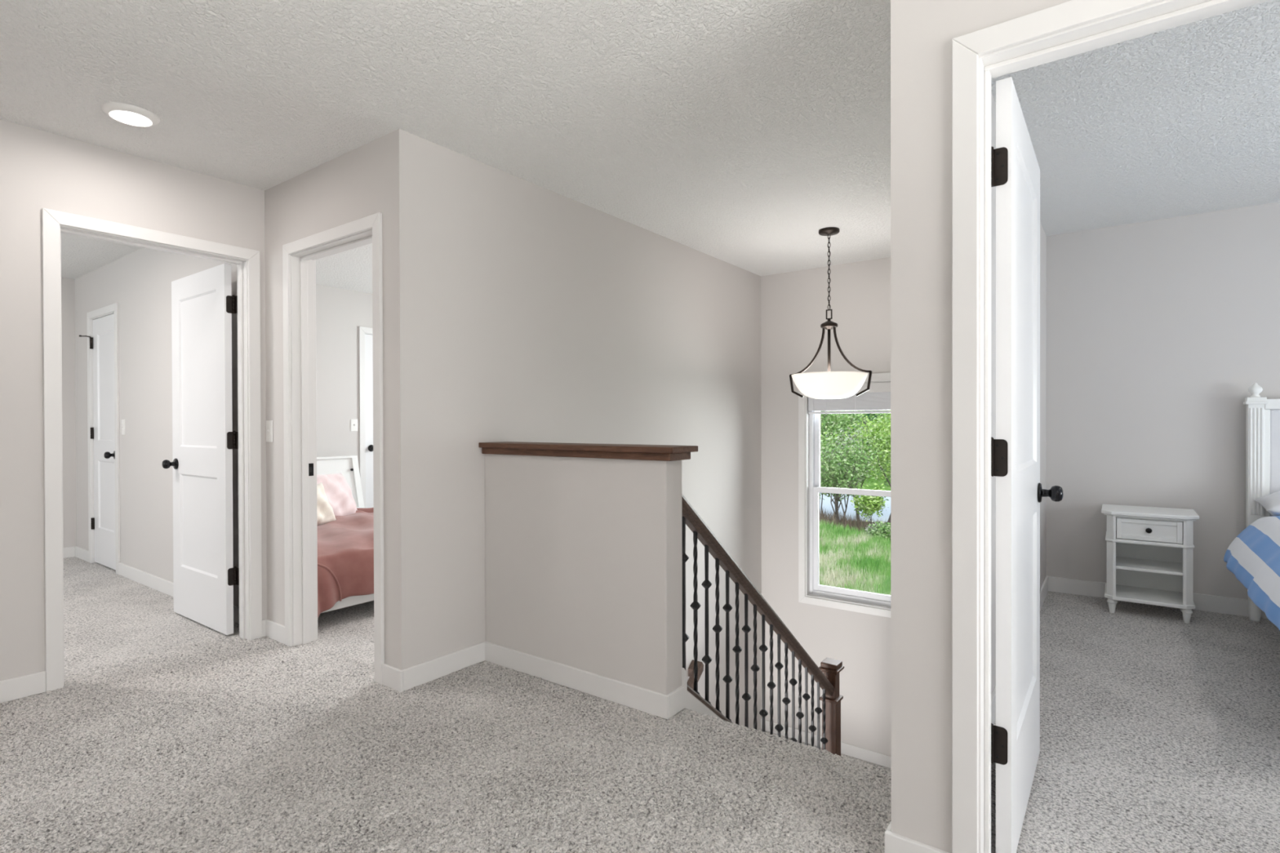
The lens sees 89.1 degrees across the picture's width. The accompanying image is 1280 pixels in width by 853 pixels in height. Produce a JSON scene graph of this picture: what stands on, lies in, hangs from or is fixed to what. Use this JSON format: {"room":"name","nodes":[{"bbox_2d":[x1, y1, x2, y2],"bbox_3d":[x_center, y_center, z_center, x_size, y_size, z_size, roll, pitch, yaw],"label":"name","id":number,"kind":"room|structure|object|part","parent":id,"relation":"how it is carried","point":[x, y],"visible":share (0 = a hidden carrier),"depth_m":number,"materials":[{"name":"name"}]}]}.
{"room":"upstairs hallway landing","nodes":[
{"label":"upstairs hallway landing","id":0,"kind":"room"},
{"bbox_2d":[61,277,76,547],"bbox_3d":[-6.059,-0.065,4.325,0.120,2.440,3.538,0,0,36],"label":"wall","id":1,"kind":"structure","parent":0,"point":[68,285],"depth_m":5.67,"materials":[{"name":"grey paint"}]},
{"bbox_2d":[0,119,266,680],"bbox_3d":[-3.142,-0.061,2.176,0.115,2.440,3.527,0,0,36],"label":"wall","id":2,"kind":"structure","parent":0,"point":[39,169],"depth_m":2.81,"materials":[{"name":"grey paint"}]},
{"bbox_2d":[0,619,266,702],"bbox_3d":[-3.051,1.113,2.192,0.014,0.092,3.407,0,0,36],"label":"baseboard","id":3,"kind":"structure","parent":2,"relation":"attached to","point":[25,686],"depth_m":2.77,"materials":[{"name":"white paint"}]},
{"bbox_2d":[41,208,262,691],"bbox_3d":[-2.378,0.101,3.216,0.147,2.101,0.884,0,0,36],"label":"door frame","id":4,"kind":"structure","parent":2,"relation":"attached to","point":[54,223],"depth_m":3.13,"materials":[{"name":"white paint"}]},
{"bbox_2d":[161,263,239,635],"bbox_3d":[-2.538,0.125,3.765,0.792,2.024,0.179,0,0,36],"label":"door","id":5,"kind":"structure","parent":2,"relation":"in","point":[203,304],"depth_m":3.72,"materials":[{"name":"white paint"}]},
{"bbox_3d":[-2.838,0.227,3.919,0.068,0.068,0.072,0,0,36],"label":"handle","id":6,"kind":"part","parent":5,"relation":"part of","materials":[{"name":"black metal"}]},
{"bbox_2d":[75,128,424,670],"bbox_3d":[-3.019,-0.073,4.345,4.997,2.440,0.115,0,0,36],"label":"wall","id":7,"kind":"structure","parent":0,"point":[383,175],"depth_m":3.47,"materials":[{"name":"grey paint"}]},
{"bbox_2d":[79,313,115,569],"bbox_3d":[-4.356,0.122,5.251,0.665,2.024,0.118,0,0,36],"label":"door","id":8,"kind":"structure","parent":7,"relation":"in","point":[102,342],"depth_m":5.30,"materials":[{"name":"white paint"}]},
{"bbox_3d":[-4.146,0.224,5.082,0.068,0.068,0.072,0,0,36],"label":"handle","id":9,"kind":"part","parent":8,"relation":"part of","materials":[{"name":"black metal"}]},
{"bbox_2d":[86,302,120,574],"bbox_3d":[-4.304,0.095,5.287,0.751,2.101,0.121,0,0,36],"label":"door frame","id":10,"kind":"structure","parent":7,"relation":"attached to","point":[112,308],"depth_m":5.27,"materials":[{"name":"white paint"}]},
{"bbox_2d":[121,419,125,435],"bbox_3d":[-3.954,0.005,4.965,0.073,0.116,0.015,0,0,36],"label":"light switch","id":11,"kind":"object","parent":7,"relation":"attached to","point":[123,423],"visible":1,"depth_m":4.96,"materials":[{"name":"white plastic"}]},
{"bbox_2d":[62,546,239,623],"bbox_3d":[-4.559,1.111,3.307,3.506,0.092,3.418,0,0,36],"label":"baseboard","id":12,"kind":"structure","parent":7,"relation":"attached to","point":[158,584],"depth_m":4.74,"materials":[{"name":"white paint"}]},
{"bbox_2d":[266,420,272,442],"bbox_3d":[-2.019,0.026,3.530,0.073,0.116,0.015,0,0,36],"label":"light switch","id":13,"kind":"object","parent":7,"relation":"attached to","point":[268,423],"visible":1,"depth_m":3.53,"materials":[{"name":"white plastic"}]},
{"bbox_2d":[282,212,384,684],"bbox_3d":[-1.469,0.099,3.207,0.892,2.101,0.147,0,0,36],"label":"door frame","id":14,"kind":"structure","parent":7,"relation":"attached to","point":[300,256],"depth_m":3.40,"materials":[{"name":"white paint"}]},
{"bbox_3d":[-1.757,0.230,3.462,0.002,0.067,0.036,0,0,36],"label":"strike plate","id":15,"kind":"part","parent":14,"relation":"part of","materials":[{"name":"black metal"}]},
{"bbox_2d":[266,619,403,692],"bbox_3d":[-1.535,1.104,3.184,1.256,0.092,0.014,0,0,36],"label":"baseboard","id":16,"kind":"structure","parent":7,"relation":"attached to","point":[392,677],"depth_m":2.88,"materials":[{"name":"white paint"}]},
{"bbox_2d":[315,284,372,466],"bbox_3d":[-2.692,-0.085,6.402,0.120,2.440,3.588,0,0,36],"label":"wall","id":17,"kind":"structure","parent":0,"point":[340,312],"depth_m":6.11,"materials":[{"name":"grey paint"}]},
{"bbox_2d":[351,418,358,431],"bbox_3d":[-2.736,-0.013,6.229,0.015,0.116,0.073,0,0,36],"label":"light switch","id":18,"kind":"object","parent":17,"relation":"attached to","point":[354,424],"visible":1,"depth_m":6.23,"materials":[{"name":"white plastic"}]},
{"bbox_2d":[358,326,373,507],"bbox_3d":[-2.497,0.083,6.638,0.117,2.101,0.842,0,0,36],"label":"door frame","id":19,"kind":"structure","parent":17,"relation":"attached to","point":[362,331],"depth_m":6.29,"materials":[{"name":"white paint"}]},
{"bbox_2d":[364,333,373,507],"bbox_3d":[-2.453,0.109,6.606,0.107,2.024,0.713,0,0,36],"label":"door","id":20,"kind":"structure","parent":17,"relation":"in","point":[368,338],"depth_m":6.37,"materials":[{"name":"white paint"}]},
{"bbox_3d":[-2.612,0.213,6.359,0.072,0.068,0.068,0,0,36],"label":"handle","id":21,"kind":"part","parent":20,"relation":"part of","materials":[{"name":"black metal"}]},
{"bbox_2d":[484,453,682,694],"bbox_3d":[-0.294,0.625,2.926,1.076,1.045,0.120,0,0,36],"label":"wall","id":22,"kind":"structure","parent":0,"point":[584,556],"depth_m":2.79,"materials":[{"name":"grey paint"}]},
{"bbox_2d":[484,641,684,719],"bbox_3d":[-0.287,1.102,2.913,1.076,0.092,0.130,0,0,36],"label":"baseboard","id":23,"kind":"structure","parent":22,"relation":"attached to","point":[643,700],"depth_m":2.77,"materials":[{"name":"white paint"}]},
{"bbox_2d":[478,441,697,461],"bbox_3d":[-0.274,0.106,2.907,1.129,0.055,0.194,0,0,36],"label":"half wall cap","id":24,"kind":"object","parent":22,"relation":"on","point":[621,451],"visible":1,"depth_m":2.75,"materials":[{"name":"brown wood"}]},
{"bbox_2d":[422,137,761,730],"bbox_3d":[0.048,1.409,4.400,0.115,5.420,3.588,0,0,36],"label":"wall","id":25,"kind":"structure","parent":0,"point":[548,316],"depth_m":3.70,"materials":[{"name":"grey paint"}]},
{"bbox_2d":[402,641,485,691],"bbox_3d":[-0.894,1.103,3.008,0.014,0.092,0.463,0,0,36],"label":"baseboard","id":26,"kind":"structure","parent":25,"relation":"attached to","point":[421,673],"depth_m":2.98,"materials":[{"name":"white paint"}]},
{"bbox_2d":[687,659,703,689],"bbox_3d":[-0.035,2.345,4.107,0.099,1.266,1.550,0,0,36],"label":"wall handrail","id":27,"kind":"object","parent":25,"relation":"attached to","point":[700,666],"visible":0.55,"depth_m":4.67,"materials":[{"name":"brown wood"}]},
{"bbox_2d":[0,0,1279,293],"bbox_3d":[-0.630,-1.340,2.631,10.874,0.100,7.250,0,0,36],"label":"ceiling","id":28,"kind":"structure","parent":0,"point":[735,132],"depth_m":2.57,"materials":[{"name":"white paint"}]},
{"bbox_2d":[101,102,159,126],"bbox_3d":[-2.093,-1.276,2.672,0.192,0.022,0.192,0,0,36],"label":"recessed light","id":29,"kind":"object","parent":28,"relation":"in","point":[126,113],"visible":1,"depth_m":2.65,"materials":[{"name":"white plastic"}]},
{"bbox_2d":[789,226,871,399],"bbox_3d":[1.255,-0.744,4.314,0.489,1.119,0.489,0,0,-12],"label":"pendant lamp","id":30,"kind":"object","parent":28,"relation":"hanging from","point":[828,384],"visible":1,"depth_m":4.19,"materials":[{"name":"white glass"}]},
{"bbox_3d":[1.132,-0.429,4.407,0.249,0.466,0.013,0,0,36],"label":"arm","id":31,"kind":"part","parent":30,"relation":"part of","materials":[{"name":"brown metal"}]},
{"bbox_3d":[1.256,-0.457,4.315,0.019,0.385,0.019,0,0,36],"label":"stem","id":32,"kind":"part","parent":30,"relation":"part of","materials":[{"name":"brown metal"}]},
{"bbox_3d":[1.257,-0.266,4.316,0.490,0.163,0.490,0,0,36],"label":"lamp shade","id":33,"kind":"part","parent":30,"relation":"part of","materials":[{"name":"white glass"}]},
{"bbox_3d":[1.254,-1.028,4.312,0.016,0.514,0.016,0,0,-9],"label":"chain","id":34,"kind":"part","parent":30,"relation":"part of","materials":[{"name":"brown metal"}]},
{"bbox_3d":[1.380,-0.428,4.224,0.249,0.466,0.013,0,0,36],"label":"arm","id":35,"kind":"part","parent":30,"relation":"part of","materials":[{"name":"brown metal"}]},
{"bbox_2d":[0,556,1279,852],"bbox_3d":[-0.629,1.271,2.637,10.834,0.258,7.230,0,0,36],"label":"floor","id":36,"kind":"structure","parent":0,"point":[233,744],"depth_m":2.27,"materials":[{"name":"grey carpet"}]},
{"bbox_2d":[316,455,373,613],"bbox_3d":[-2.233,0.708,4.875,2.070,0.868,1.585,0,0,36],"label":"bed","id":37,"kind":"object","parent":36,"relation":"on","point":[348,465],"visible":0.16,"depth_m":5.86,"materials":[{"name":"white paint"}]},
{"bbox_3d":[-3.034,0.686,5.460,0.035,0.810,1.579,0,0,36],"label":"headboard","id":38,"kind":"part","parent":37,"relation":"part of","materials":[{"name":"white paint"}]},
{"bbox_3d":[-3.034,0.682,5.463,0.082,0.818,1.584,0,0,36],"label":"headboard trim","id":39,"kind":"part","parent":37,"relation":"part of","materials":[{"name":"white paint"}]},
{"bbox_2d":[317,507,373,617],"bbox_3d":[-1.980,0.896,4.657,1.608,0.470,1.575,0,0,36],"label":"cover","id":40,"kind":"object","parent":37,"relation":"on","point":[345,544],"visible":0.17,"depth_m":3.85,"materials":[{"name":"pink fabric"}]},
{"bbox_2d":[316,482,336,525],"bbox_3d":[-2.388,0.589,4.651,0.196,0.344,0.434,0,0,23],"label":"cushion","id":41,"kind":"object","parent":40,"relation":"on","point":[325,513],"visible":0.28,"depth_m":4.72,"materials":[{"name":"beige fabric"}]},
{"bbox_2d":[316,472,357,515],"bbox_3d":[-2.436,0.556,5.095,0.274,0.401,0.526,0,0,16],"label":"cushion","id":42,"kind":"object","parent":40,"relation":"on","point":[338,491],"visible":0.52,"depth_m":5.09,"materials":[{"name":"pink fabric"}]},
{"bbox_3d":[-2.227,0.975,4.833,2.010,0.166,1.520,0,0,36],"label":"rail","id":43,"kind":"part","parent":37,"relation":"part of","materials":[{"name":"white paint"}]},
{"bbox_2d":[1101,504,1199,623],"bbox_3d":[3.097,0.821,3.964,0.456,0.624,0.394,0,0,36],"label":"nightstand","id":44,"kind":"object","parent":36,"relation":"on","point":[1150,549],"visible":1,"depth_m":3.92,"materials":[{"name":"white paint"}]},
{"bbox_3d":[2.873,1.089,3.953,0.054,0.088,0.054,0,0,36],"label":"leg","id":45,"kind":"part","parent":44,"relation":"part of","materials":[{"name":"white paint"}]},
{"bbox_3d":[2.994,0.613,3.824,0.031,0.031,0.028,0,0,36],"label":"knob","id":46,"kind":"part","parent":44,"relation":"part of","materials":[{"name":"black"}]},
{"bbox_2d":[1115,556,1182,575],"bbox_3d":[3.107,0.852,3.978,0.368,0.017,0.336,0,0,36],"label":"shelf","id":47,"kind":"object","parent":44,"relation":"attached to","point":[1147,564],"depth_m":3.97,"materials":[{"name":"white paint"}]},
{"bbox_3d":[3.096,0.612,3.963,0.306,0.123,0.334,0,0,36],"label":"drawer","id":48,"kind":"part","parent":44,"relation":"part of","materials":[{"name":"white paint"}]},
{"bbox_2d":[1104,583,1195,609],"bbox_3d":[3.102,1.036,3.971,0.424,0.022,0.378,0,0,36],"label":"shelf","id":49,"kind":"object","parent":44,"relation":"attached to","point":[1168,597],"depth_m":3.94,"materials":[{"name":"white paint"}]},
{"bbox_3d":[3.153,1.090,3.747,0.054,0.088,0.054,0,0,36],"label":"leg","id":50,"kind":"part","parent":44,"relation":"part of","materials":[{"name":"white paint"}]},
{"bbox_2d":[1243,382,1279,622],"bbox_3d":[3.594,0.446,2.471,1.668,1.387,2.198,0,0,36],"label":"bed","id":51,"kind":"object","parent":36,"relation":"on","point":[1262,423],"visible":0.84,"depth_m":3.75,"materials":[{"name":"white paint"}]},
{"bbox_3d":[3.586,0.952,3.788,0.084,0.360,0.084,0,0,36],"label":"leg","id":52,"kind":"part","parent":51,"relation":"part of","materials":[{"name":"white paint"}]},
{"bbox_3d":[3.582,0.318,3.782,0.072,0.908,0.077,0,0,36],"label":"post","id":53,"kind":"part","parent":51,"relation":"part of","materials":[{"name":"white paint"}]},
{"bbox_3d":[4.218,0.338,3.320,1.500,0.990,0.080,0,0,36],"label":"headboard frame","id":54,"kind":"part","parent":51,"relation":"part of","materials":[{"name":"white paint"}]},
{"bbox_3d":[4.220,0.307,3.323,1.452,0.812,0.040,0,0,36],"label":"headboard panel","id":55,"kind":"part","parent":51,"relation":"part of","materials":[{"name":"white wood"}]},
{"bbox_3d":[3.584,0.675,2.466,1.502,0.290,2.030,0,0,36],"label":"mattress","id":56,"kind":"object","parent":51,"relation":"on","visible":0},
{"bbox_2d":[1223,515,1279,631],"bbox_3d":[3.419,0.600,2.295,1.915,0.359,1.818,0,0,36],"label":"duvet","id":57,"kind":"object","parent":56,"relation":"on","point":[1253,556],"visible":1,"depth_m":2.94,"materials":[{"name":"blue fabric"}]},
{"bbox_2d":[1253,491,1279,515],"bbox_3d":[3.710,0.435,3.395,0.700,0.208,0.460,0,0,36],"label":"pillow","id":58,"kind":"object","parent":56,"relation":"on","point":[1271,503],"visible":0.94,"depth_m":3.52,"materials":[{"name":"white fabric"}]},
{"bbox_2d":[687,690,722,719],"bbox_3d":[0.669,2.059,3.433,0.120,1.999,1.820,0,0,36],"label":"wall","id":59,"kind":"structure","parent":0,"point":[687,691],"depth_m":2.79,"materials":[{"name":"grey paint"}]},
{"bbox_2d":[681,667,719,719],"bbox_3d":[0.719,1.933,3.389,0.012,1.912,1.830,0,0,36],"label":"trim","id":60,"kind":"structure","parent":59,"relation":"attached to","point":[691,703],"depth_m":2.69,"materials":[{"name":"white paint"}]},
{"bbox_2d":[760,257,891,768],"bbox_3d":[1.928,1.399,5.146,2.031,5.420,0.160,0,0,36],"label":"wall","id":61,"kind":"structure","parent":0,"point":[794,304],"depth_m":5.41,"materials":[{"name":"grey paint"}]},
{"bbox_2d":[760,719,891,768],"bbox_3d":[1.880,2.604,5.082,2.031,0.092,0.014,0,0,36],"label":"baseboard","id":62,"kind":"structure","parent":61,"relation":"attached to","point":[853,751],"depth_m":5.21,"materials":[{"name":"white paint"}]},
{"bbox_2d":[798,373,890,617],"bbox_3d":[1.925,0.532,5.138,1.338,1.895,0.186,0,0,36],"label":"window","id":63,"kind":"structure","parent":61,"relation":"attached to","point":[810,589],"depth_m":5.44,"materials":[{"name":"white paint"}]},
{"bbox_3d":[1.953,0.117,5.176,1.152,0.875,0.030,0,0,36],"label":"sash","id":64,"kind":"part","parent":63,"relation":"part of","materials":[{"name":"white plastic"}]},
{"bbox_3d":[1.947,0.532,5.169,1.208,1.765,0.110,0,0,36],"label":"frame","id":65,"kind":"part","parent":63,"relation":"part of","materials":[{"name":"white plastic"}]},
{"bbox_3d":[1.934,0.947,5.151,1.152,0.875,0.030,0,0,36],"label":"sash","id":66,"kind":"part","parent":63,"relation":"part of","materials":[{"name":"white plastic"}]},
{"bbox_2d":[808,382,890,421],"bbox_3d":[1.897,-0.194,5.099,1.196,0.304,0.049,0,0,36],"label":"window blind","id":67,"kind":"object","parent":61,"relation":"attached to","point":[878,395],"visible":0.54,"depth_m":5.18,"materials":[{"name":"white paint"}]},
{"bbox_3d":[1.899,-0.113,5.102,1.188,0.018,0.042,0,0,36],"label":"rail","id":68,"kind":"part","parent":67,"relation":"part of","materials":[{"name":"white plastic"}]},
{"bbox_3d":[1.725,-0.193,5.203,0.008,0.178,0.002,0,0,36],"label":"ladder cord","id":69,"kind":"part","parent":67,"relation":"part of","materials":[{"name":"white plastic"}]},
{"bbox_2d":[890,0,1071,852],"bbox_3d":[1.766,-0.067,0.948,2.676,2.440,0.115,0,0,36],"label":"wall","id":70,"kind":"structure","parent":0,"point":[922,32],"depth_m":1.65,"materials":[{"name":"grey paint"}]},
{"bbox_2d":[991,76,1063,852],"bbox_3d":[1.148,0.125,1.958,0.179,2.024,0.774,0,0,36],"label":"door","id":71,"kind":"structure","parent":70,"relation":"in","point":[1015,167],"depth_m":1.70,"materials":[{"name":"white paint"}]},
{"bbox_3d":[1.383,0.225,2.188,0.072,0.068,0.068,0,0,36],"label":"handle","id":72,"kind":"part","parent":71,"relation":"part of","materials":[{"name":"black metal"}]},
{"bbox_2d":[884,576,1267,852],"bbox_3d":[3.187,1.092,2.009,3.740,0.102,3.521,0,0,36],"label":"baseboard","id":73,"kind":"structure","parent":70,"relation":"attached to","point":[1204,602],"depth_m":3.94,"materials":[{"name":"white paint"}]},
{"bbox_2d":[951,0,1269,852],"bbox_3d":[1.166,0.102,1.391,0.886,2.101,0.147,0,0,36],"label":"door frame","id":74,"kind":"structure","parent":70,"relation":"attached to","point":[1071,28],"depth_m":1.57,"materials":[{"name":"white paint"}]},
{"bbox_2d":[991,93,1046,694],"bbox_3d":[1.792,1.411,3.178,0.081,5.420,3.492,0,0,36],"label":"wall","id":75,"kind":"structure","parent":0,"point":[1042,235],"depth_m":2.60,"materials":[{"name":"grey paint"}]},
{"bbox_2d":[1045,201,1279,599],"bbox_3d":[4.348,-0.088,3.406,3.765,2.440,0.120,0,0,36],"label":"wall","id":76,"kind":"structure","parent":0,"point":[1159,332],"depth_m":4.11,"materials":[{"name":"grey paint"}]},
{"bbox_3d":[1.059,4.168,3.968,2.031,0.100,3.120,0,0,36],"label":"floor","id":77,"kind":"structure","parent":0,"visible":0},
{"bbox_2d":[764,730,891,771],"bbox_3d":[1.005,2.769,3.892,2.027,2.880,2.970,0,0,36],"label":"stairs","id":78,"kind":"structure","parent":77,"relation":"on","point":[781,736],"depth_m":5.18,"materials":[{"name":"grey carpet"}]},
{"bbox_2d":[681,493,844,755],"bbox_3d":[0.703,1.445,3.477,0.128,2.434,1.939,0,0,36],"label":"stair railing","id":79,"kind":"object","parent":78,"relation":"on","point":[828,681],"visible":0.77,"depth_m":3.27,"materials":[{"name":"brown wood"}]},
{"bbox_3d":[0.682,1.767,3.449,0.072,1.461,1.825,0,0,36],"label":"foot rail","id":80,"kind":"part","parent":79,"relation":"part of","materials":[{"name":"brown wood"}]},
{"bbox_3d":[1.241,2.121,4.210,0.092,1.070,0.092,0,0,36],"label":"newel post","id":81,"kind":"part","parent":79,"relation":"part of","materials":[{"name":"brown wood"}]},
{"label":"outside","id":82,"kind":"structure","parent":0,"visible":0},
{"bbox_2d":[819,409,890,587],"bbox_3d":[13.115,-2.162,84.426,160.374,16.238,140.871,0,0,36],"label":"ground","id":83,"kind":"structure","parent":82,"point":[872,485],"depth_m":55.41,"materials":[{"name":"plant"}]},
{"bbox_2d":[818,431,862,517],"bbox_3d":[8.153,2.454,28.863,2.813,4.578,4.658,0,0,11],"label":"shrub","id":84,"kind":"object","parent":83,"relation":"on","point":[832,437],"visible":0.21,"depth_m":28.83,"materials":[{"name":"green plant"}]},
{"bbox_2d":[818,410,866,508],"bbox_3d":[10.191,1.698,36.224,4.620,7.789,4.305,0,0,21],"label":"tree","id":85,"kind":"object","parent":83,"relation":"on","point":[832,425],"visible":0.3,"depth_m":35.85,"materials":[{"name":"green plant"}]},
{"bbox_2d":[819,427,883,524],"bbox_3d":[8.659,2.416,27.912,3.379,4.736,4.061,0,0,36],"label":"shrub","id":86,"kind":"object","parent":83,"relation":"on","point":[854,465],"visible":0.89,"depth_m":27.49,"materials":[{"name":"green plant"}]},
{"bbox_2d":[820,420,882,516],"bbox_3d":[10.026,2.455,33.057,4.359,5.549,4.208,0,0,36],"label":"tree","id":87,"kind":"object","parent":83,"relation":"on","point":[849,436],"visible":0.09,"depth_m":32.66,"materials":[{"name":"green plant"}]},
{"bbox_2d":[818,506,890,534],"bbox_3d":[9.444,4.420,29.509,13.853,3.518,6.778,0,0,20],"label":"undergrowth","id":88,"kind":"object","parent":83,"relation":"on","point":[828,516],"visible":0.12,"depth_m":27.82,"materials":[{"name":"green plant"}]},
{"bbox_2d":[818,518,890,595],"bbox_3d":[6.339,4.317,19.528,11.106,2.473,17.280,0,0,18],"label":"meadow grass","id":89,"kind":"structure","parent":83,"relation":"on","point":[864,548],"depth_m":19.43,"materials":[{"name":"green plant"}]},
{"bbox_2d":[820,413,890,524],"bbox_3d":[11.458,2.306,34.410,4.438,6.510,4.439,0,0,36],"label":"tree","id":90,"kind":"object","parent":83,"relation":"on","point":[866,416],"visible":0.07,"depth_m":34.18,"materials":[{"name":"green plant"}]},
{"bbox_2d":[834,409,890,524],"bbox_3d":[11.206,1.792,30.093,4.345,7.235,3.863,0,0,36],"label":"tree","id":91,"kind":"object","parent":83,"relation":"on","point":[886,451],"visible":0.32,"depth_m":29.89,"materials":[{"name":"green plant"}]},
{"bbox_2d":[843,409,887,469],"bbox_3d":[19.766,-2.427,57.783,6.790,13.828,7.437,0,0,36],"label":"tree","id":92,"kind":"object","parent":83,"relation":"on","point":[868,414],"visible":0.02,"depth_m":57.08,"materials":[{"name":"green plant"}]},
{"bbox_2d":[844,410,886,435],"bbox_3d":[19.909,-2.359,60.939,5.647,12.307,6.351,0,0,36],"label":"tree","id":93,"kind":"object","parent":83,"relation":"on","point":[845,411],"visible":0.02,"depth_m":60.82,"materials":[{"name":"green plant"}]},
{"bbox_2d":[849,483,888,524],"bbox_3d":[9.342,3.515,26.705,1.522,2.447,1.776,0,0,-11],"label":"tree","id":94,"kind":"object","parent":83,"relation":"on","point":[868,504],"visible":0.91,"depth_m":26.29,"materials":[{"name":"green plant"}]},
{"bbox_2d":[857,413,890,488],"bbox_3d":[14.553,2.139,37.123,5.238,7.084,4.979,0,0,36],"label":"tree","id":95,"kind":"object","parent":83,"relation":"on","point":[886,482],"visible":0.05,"depth_m":36.87,"materials":[{"name":"green plant"}]},
{"bbox_2d":[864,520,887,537],"bbox_3d":[9.405,4.185,25.750,1.007,0.919,0.814,0,0,21],"label":"shrub","id":96,"kind":"object","parent":83,"relation":"on","point":[876,524],"visible":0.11,"depth_m":25.90,"materials":[{"name":"green plant"}]},
{"bbox_2d":[867,520,890,543],"bbox_3d":[9.564,4.169,25.085,1.407,1.040,1.467,0,0,36],"label":"shrub","id":97,"kind":"object","parent":83,"relation":"on","point":[882,529],"visible":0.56,"depth_m":24.97,"materials":[{"name":"green plant"}]},
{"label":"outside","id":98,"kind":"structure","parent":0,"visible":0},
{"bbox_2d":[819,490,890,522],"bbox_3d":[17.780,5.314,44.722,74.000,0.050,18.000,0,0,18],"label":"water","id":99,"kind":"structure","parent":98,"point":[826,504],"depth_m":41.90,"materials":[{"name":"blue liquid"}]}
]}

